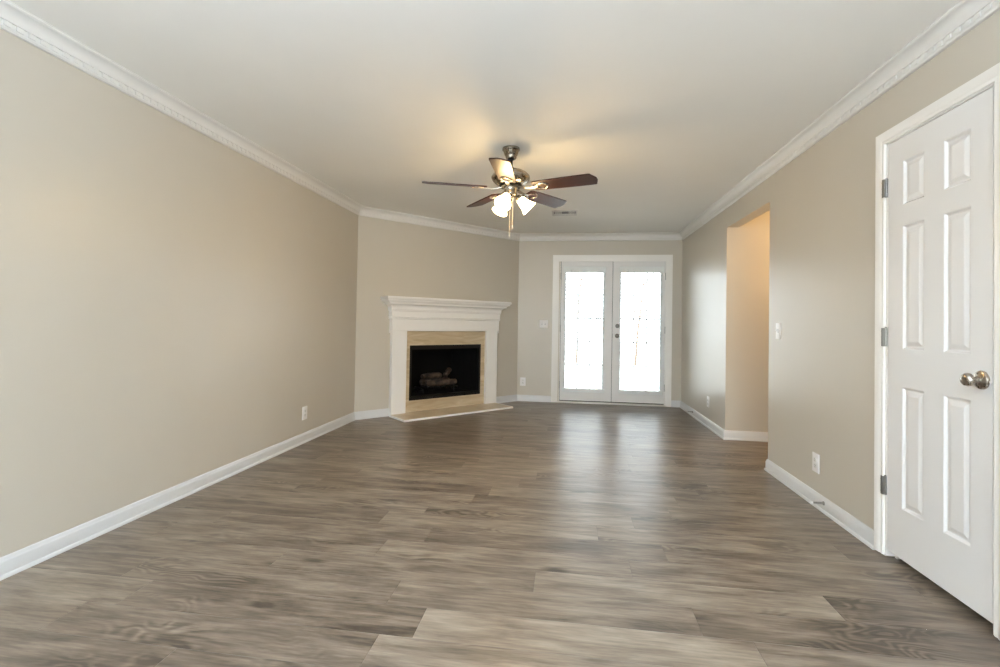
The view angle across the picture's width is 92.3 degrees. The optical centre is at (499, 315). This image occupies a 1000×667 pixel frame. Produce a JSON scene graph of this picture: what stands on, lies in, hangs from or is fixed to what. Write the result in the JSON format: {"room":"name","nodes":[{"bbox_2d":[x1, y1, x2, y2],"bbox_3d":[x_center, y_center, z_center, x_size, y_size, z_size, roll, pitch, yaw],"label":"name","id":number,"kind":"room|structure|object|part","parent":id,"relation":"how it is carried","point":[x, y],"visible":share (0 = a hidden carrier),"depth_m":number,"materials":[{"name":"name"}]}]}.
{"room":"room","nodes":[
{"label":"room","id":0,"kind":"room"},
{"bbox_2d":[0,29,357,556],"bbox_3d":[-2.262,-0.101,1.619,0.120,2.454,8.016,1,-1,8],"label":"wall","id":1,"kind":"structure","parent":0,"point":[173,303],"depth_m":2.71,"materials":[{"name":"beige paint"}]},
{"bbox_2d":[0,0,363,214],"bbox_3d":[-2.142,-1.276,1.659,0.074,0.097,7.846,1,-1,8],"label":"trim","id":2,"kind":"structure","parent":1,"relation":"attached to","point":[14,19],"depth_m":2.67,"materials":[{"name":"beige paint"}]},
{"bbox_2d":[0,408,388,580],"bbox_3d":[-2.044,1.087,1.761,0.308,0.091,8.161,1,-1,8],"label":"baseboard","id":3,"kind":"structure","parent":1,"relation":"attached to","point":[13,563],"depth_m":2.78,"materials":[{"name":"white paint"}]},
{"bbox_2d":[302,406,306,419],"bbox_3d":[-1.813,0.906,4.461,0.010,0.122,0.082,1,-1,8],"label":"wall outlet","id":4,"kind":"object","parent":1,"relation":"attached to","point":[304,409],"visible":1,"depth_m":4.45,"materials":[{"name":"white plastic"}]},
{"bbox_2d":[354,215,518,411],"bbox_3d":[-0.732,0.001,6.359,2.479,2.454,0.120,2,-1,-39],"label":"wall","id":5,"kind":"structure","parent":0,"point":[395,258],"depth_m":6.04,"materials":[{"name":"beige paint"}]},
{"bbox_2d":[359,206,520,240],"bbox_3d":[-0.651,-1.177,6.303,2.479,0.097,0.074,2,-1,-39],"label":"trim","id":6,"kind":"structure","parent":5,"relation":"attached to","point":[365,211],"depth_m":6.16,"materials":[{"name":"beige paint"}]},
{"bbox_2d":[9,0,959,233],"bbox_3d":[0.925,-1.315,2.163,6.246,0.100,9.933,1,-1,8],"label":"ceiling","id":7,"kind":"structure","parent":0,"point":[670,105],"depth_m":2.61,"materials":[{"name":"paint"}]},
{"bbox_2d":[422,145,597,237],"bbox_3d":[0.075,-0.915,3.552,1.257,0.684,1.218,1,-1,8],"label":"ceiling fan","id":8,"kind":"object","parent":7,"relation":"hanging from","point":[508,178],"visible":1,"depth_m":3.52,"materials":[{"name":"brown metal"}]},
{"bbox_3d":[-0.335,-0.961,3.524,0.472,0.009,0.143,1,12,-11],"label":"blade","id":9,"kind":"part","parent":8,"relation":"part of","materials":[{"name":"brown wood"}]},
{"bbox_3d":[-0.122,-0.950,3.970,0.143,0.009,0.472,-13,6,-28],"label":"blade","id":10,"kind":"part","parent":8,"relation":"part of","materials":[{"name":"brown wood"}]},
{"bbox_3d":[0.005,-0.829,3.704,0.129,0.139,0.133,1,-1,8],"label":"lamp shade","id":11,"kind":"part","parent":8,"relation":"part of","materials":[{"name":"white glass"}]},
{"bbox_3d":[0.024,-0.960,3.183,0.143,0.009,0.472,13,1,7],"label":"blade","id":12,"kind":"part","parent":8,"relation":"part of","materials":[{"name":"brown wood"}]},
{"bbox_3d":[0.023,-0.832,3.490,0.121,0.139,0.139,1,-1,8],"label":"lamp shade","id":13,"kind":"part","parent":8,"relation":"part of","materials":[{"name":"white glass"}]},
{"bbox_3d":[0.034,-0.849,3.506,0.048,0.076,0.076,1,-1,8],"label":"bulb","id":14,"kind":"part","parent":8,"relation":"part of","materials":[{"name":"white glass"}]},
{"bbox_3d":[0.196,-0.828,3.612,0.140,0.139,0.122,1,-1,8],"label":"lamp shade","id":15,"kind":"part","parent":8,"relation":"part of","materials":[{"name":"white glass"}]},
{"bbox_3d":[0.368,-0.943,3.906,0.143,0.009,0.472,-17,-13,42],"label":"blade","id":16,"kind":"part","parent":8,"relation":"part of","materials":[{"name":"brown wood"}]},
{"bbox_3d":[0.459,-0.949,3.420,0.472,0.009,0.143,1,-13,25],"label":"blade","id":17,"kind":"part","parent":8,"relation":"part of","materials":[{"name":"brown wood"}]},
{"bbox_2d":[552,210,577,215],"bbox_3d":[0.763,-1.207,5.662,0.296,0.011,0.280,1,-1,8],"label":"ceiling vent","id":18,"kind":"object","parent":7,"relation":"in","point":[555,212],"visible":1,"depth_m":5.66,"materials":[{"name":"metal"}]},
{"bbox_2d":[0,401,999,666],"bbox_3d":[0.857,1.187,2.120,6.256,0.001,10.248,1,-1,8],"label":"floor","id":19,"kind":"structure","parent":0,"point":[526,534],"depth_m":2.23,"materials":[{"name":"grey wood"}]},
{"bbox_2d":[380,296,511,414],"bbox_3d":[-0.793,0.509,6.412,1.888,1.436,0.679,2,-1,-39],"label":"fireplace","id":20,"kind":"object","parent":19,"relation":"on","point":[428,335],"depth_m":6.33,"materials":[{"name":"white paint"}]},
{"bbox_2d":[419,377,449,385],"bbox_3d":[-0.878,0.892,6.491,0.468,0.101,0.100,2,-1,-45],"label":"log","id":21,"kind":"object","parent":20,"relation":"on","point":[422,381],"visible":0.35,"depth_m":6.35,"materials":[{"name":"wood"}]},
{"bbox_2d":[421,372,441,378],"bbox_3d":[-0.914,0.803,6.388,0.304,0.085,0.095,2,-1,-39],"label":"log","id":22,"kind":"object","parent":21,"relation":"on","point":[434,375],"visible":1,"depth_m":6.36,"materials":[{"name":"wood"}]},
{"bbox_3d":[-0.857,0.983,6.445,0.580,0.079,0.229,2,-1,-39],"label":"fire grate","id":23,"kind":"part","parent":20,"relation":"part of","materials":[{"name":"black metal"}]},
{"bbox_2d":[425,379,456,386],"bbox_3d":[-0.786,0.894,6.408,0.469,0.098,0.108,2,-1,-39],"label":"log","id":24,"kind":"object","parent":20,"relation":"on","point":[440,382],"visible":1,"depth_m":6.36,"materials":[{"name":"wood"}]},
{"bbox_2d":[443,367,451,377],"bbox_3d":[-0.723,0.777,6.559,0.075,0.129,0.173,1,-1,18],"label":"log","id":25,"kind":"object","parent":24,"relation":"on","point":[448,370],"visible":1,"depth_m":6.52,"materials":[{"name":"wood"}]},
{"bbox_3d":[-0.666,0.007,6.275,1.678,0.111,0.094,2,-1,-39],"label":"bead moulding","id":26,"kind":"part","parent":20,"relation":"part of","materials":[{"name":"white paint"}]},
{"bbox_3d":[-0.708,0.725,6.295,1.100,0.684,0.048,2,-1,-39],"label":"firebox frame","id":27,"kind":"part","parent":20,"relation":"part of","materials":[{"name":"black metal"}]},
{"bbox_3d":[-0.641,-0.100,6.249,1.822,0.102,0.166,2,-1,-39],"label":"crown moulding","id":28,"kind":"part","parent":20,"relation":"part of","materials":[{"name":"white paint"}]},
{"bbox_2d":[380,296,511,305],"bbox_3d":[-0.630,-0.180,6.237,1.888,0.058,0.199,2,-1,-39],"label":"mantel shelf","id":29,"kind":"object","parent":20,"relation":"attached to","point":[386,299],"depth_m":6.01,"materials":[{"name":"white paint"}]},
{"bbox_2d":[389,403,512,421],"bbox_3d":[-0.584,1.215,6.098,1.625,0.022,0.412,2,-1,-39],"label":"hearth","id":30,"kind":"object","parent":19,"relation":"on","point":[468,409],"visible":1,"depth_m":5.99,"materials":[{"name":"beige stone"}]},
{"bbox_2d":[517,240,682,400],"bbox_3d":[1.437,0.048,7.007,2.543,2.454,0.150,1,-1,8],"label":"wall","id":31,"kind":"structure","parent":0,"point":[535,289],"depth_m":7.04,"materials":[{"name":"beige paint"}]},
{"bbox_2d":[520,377,525,385],"bbox_3d":[0.336,0.972,7.063,0.082,0.122,0.010,1,-1,8],"label":"wall outlet","id":32,"kind":"object","parent":31,"relation":"attached to","point":[522,379],"visible":1,"depth_m":7.06,"materials":[{"name":"white plastic"}]},
{"bbox_2d":[496,395,550,402],"bbox_3d":[0.307,1.210,6.986,0.857,0.091,0.205,1,-1,-14],"label":"baseboard","id":33,"kind":"structure","parent":31,"relation":"attached to","point":[509,398],"depth_m":7.01,"materials":[{"name":"white paint"}]},
{"bbox_2d":[539,320,547,327],"bbox_3d":[0.638,0.123,7.029,0.124,0.118,0.025,1,-1,8],"label":"light switch","id":34,"kind":"object","parent":31,"relation":"attached to","point":[542,323],"visible":1,"depth_m":7.04,"materials":[{"name":"white plastic"}]},
{"bbox_2d":[562,266,605,392],"bbox_3d":[1.211,0.199,6.929,0.609,1.814,0.052,1,-1,8],"label":"window blind","id":35,"kind":"object","parent":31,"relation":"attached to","point":[567,269],"visible":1,"depth_m":6.94,"materials":[{"name":"white plastic"}]},
{"bbox_3d":[1.197,1.079,6.923,0.601,0.054,0.026,1,-1,8],"label":"rail","id":36,"kind":"part","parent":35,"relation":"part of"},
{"bbox_2d":[559,261,612,401],"bbox_3d":[1.244,0.222,6.973,0.744,2.025,0.056,1,-1,8],"label":"door","id":37,"kind":"structure","parent":31,"relation":"in","point":[607,344],"depth_m":6.93,"materials":[{"name":"white paint"}]},
{"bbox_2d":[520,232,681,240],"bbox_3d":[1.431,-1.132,6.917,2.323,0.097,0.074,1,-1,8],"label":"trim","id":38,"kind":"structure","parent":31,"relation":"attached to","point":[668,235],"depth_m":6.92,"materials":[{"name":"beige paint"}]},
{"bbox_2d":[551,255,672,406],"bbox_3d":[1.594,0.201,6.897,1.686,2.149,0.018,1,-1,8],"label":"trim","id":39,"kind":"structure","parent":31,"relation":"attached to","point":[556,258],"depth_m":6.89,"materials":[{"name":"white paint"}]},
{"bbox_2d":[557,401,666,406],"bbox_3d":[1.601,1.267,6.952,1.534,0.019,0.170,1,-1,8],"label":"trim","id":40,"kind":"structure","parent":31,"relation":"attached to","point":[608,403],"depth_m":6.87,"materials":[{"name":"white paint"}]},
{"bbox_2d":[611,261,665,403],"bbox_3d":[1.976,0.233,6.845,0.744,2.025,0.106,1,-1,8],"label":"door","id":41,"kind":"structure","parent":31,"relation":"in","point":[615,396],"depth_m":6.87,"materials":[{"name":"white paint"}]},
{"bbox_2d":[618,266,663,394],"bbox_3d":[2.002,0.210,6.819,0.610,1.814,0.052,1,-1,8],"label":"window blind","id":42,"kind":"object","parent":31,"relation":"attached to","point":[623,269],"visible":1,"depth_m":6.82,"materials":[{"name":"white plastic"}]},
{"bbox_3d":[1.988,1.090,6.812,0.602,0.054,0.026,1,-1,8],"label":"rail","id":43,"kind":"part","parent":42,"relation":"part of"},
{"bbox_2d":[737,210,769,431],"bbox_3d":[3.356,0.045,4.791,1.882,2.454,0.100,1,-1,8],"label":"wall","id":44,"kind":"structure","parent":0,"point":[754,236],"depth_m":4.85,"materials":[{"name":"beige paint"}]},
{"bbox_2d":[681,10,999,556],"bbox_3d":[1.946,-0.024,1.921,0.115,2.454,9.783,1,-1,8],"label":"wall","id":45,"kind":"structure","parent":0,"point":[821,203],"depth_m":3.08,"materials":[{"name":"beige paint"}]},
{"bbox_2d":[671,400,767,441],"bbox_3d":[3.335,1.240,5.672,2.132,0.091,1.925,1,-1,8],"label":"baseboard","id":46,"kind":"structure","parent":45,"relation":"attached to","point":[724,434],"depth_m":4.91,"materials":[{"name":"white paint"}]},
{"bbox_2d":[775,323,780,338],"bbox_3d":[2.118,0.119,3.667,0.025,0.122,0.086,1,-1,8],"label":"light switch","id":47,"kind":"object","parent":45,"relation":"attached to","point":[778,325],"visible":1,"depth_m":3.66,"materials":[{"name":"white plastic"}]},
{"bbox_2d":[812,452,819,473],"bbox_3d":[2.033,0.948,3.092,0.010,0.122,0.082,1,-1,8],"label":"wall outlet","id":48,"kind":"object","parent":45,"relation":"attached to","point":[815,457],"visible":1,"depth_m":3.08,"materials":[{"name":"white plastic"}]},
{"bbox_2d":[810,501,824,504],"bbox_3d":[1.966,1.162,2.977,0.078,0.025,0.025,1,-1,8],"label":"door stop","id":49,"kind":"object","parent":45,"relation":"attached to","point":[811,502],"visible":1,"depth_m":2.97,"materials":[{"name":"silver metal"}]},
{"bbox_2d":[764,459,874,549],"bbox_3d":[3.023,1.193,3.028,2.018,0.091,1.386,1,-1,8],"label":"baseboard","id":50,"kind":"structure","parent":45,"relation":"attached to","point":[861,531],"depth_m":2.94,"materials":[{"name":"white paint"}]},
{"bbox_2d":[679,0,999,239],"bbox_3d":[1.881,-1.202,2.012,0.074,0.097,9.663,1,-1,8],"label":"trim","id":51,"kind":"structure","parent":45,"relation":"attached to","point":[964,16],"depth_m":2.52,"materials":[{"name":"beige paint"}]},
{"bbox_2d":[880,87,993,622],"bbox_3d":[1.899,0.147,2.135,0.102,2.036,0.624,1,-1,8],"label":"door","id":52,"kind":"structure","parent":45,"relation":"in","point":[937,485],"depth_m":2.06,"materials":[{"name":"white paint"}]},
{"bbox_3d":[1.940,-0.138,2.248,0.010,0.598,0.141,1,-1,8],"label":"raised panel","id":53,"kind":"part","parent":52,"relation":"part of","materials":[{"name":"white paint"}]},
{"bbox_3d":[1.927,0.636,2.236,0.010,0.584,0.141,1,-1,8],"label":"raised panel","id":54,"kind":"part","parent":52,"relation":"part of","materials":[{"name":"white paint"}]},
{"bbox_3d":[1.949,-0.645,2.256,0.010,0.215,0.141,1,-1,8],"label":"raised panel","id":55,"kind":"part","parent":52,"relation":"part of","materials":[{"name":"white paint"}]},
{"bbox_3d":[1.892,0.632,1.984,0.010,0.584,0.141,1,-1,8],"label":"raised panel","id":56,"kind":"part","parent":52,"relation":"part of","materials":[{"name":"white paint"}]},
{"bbox_3d":[1.913,-0.649,2.004,0.010,0.215,0.141,1,-1,8],"label":"raised panel","id":57,"kind":"part","parent":52,"relation":"part of","materials":[{"name":"white paint"}]},
{"bbox_3d":[1.905,-0.142,1.996,0.010,0.598,0.141,1,-1,8],"label":"raised panel","id":58,"kind":"part","parent":52,"relation":"part of","materials":[{"name":"white paint"}]},
{"bbox_3d":[1.831,0.250,1.874,0.042,0.052,0.052,1,-1,8],"label":"knob","id":59,"kind":"part","parent":52,"relation":"part of","materials":[{"name":"silver metal"}]},
{"bbox_2d":[874,62,999,639],"bbox_3d":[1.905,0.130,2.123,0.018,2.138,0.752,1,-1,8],"label":"trim","id":60,"kind":"structure","parent":45,"relation":"attached to","point":[991,76],"depth_m":2.23,"materials":[{"name":"white paint"}]},
{"label":"outside","id":61,"kind":"structure","parent":0,"visible":0},
{"bbox_2d":[565,340,658,390],"bbox_3d":[4.236,1.780,23.215,30.000,0.200,32.787,1,-1,8],"label":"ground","id":62,"kind":"structure","parent":61,"point":[570,371],"depth_m":14.19,"materials":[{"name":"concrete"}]},
{"bbox_2d":[566,273,593,362],"bbox_3d":[2.545,-0.688,15.317,1.206,4.431,0.492,1,-1,8],"label":"bare tree","id":63,"kind":"object","parent":62,"relation":"on","point":[580,273],"visible":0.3,"depth_m":15.28,"materials":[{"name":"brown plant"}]},
{"bbox_2d":[622,273,659,365],"bbox_3d":[4.338,-0.538,14.552,1.287,4.169,0.362,1,-1,8],"label":"bare tree","id":64,"kind":"object","parent":62,"relation":"on","point":[644,273],"visible":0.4,"depth_m":14.54,"materials":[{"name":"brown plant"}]}
]}

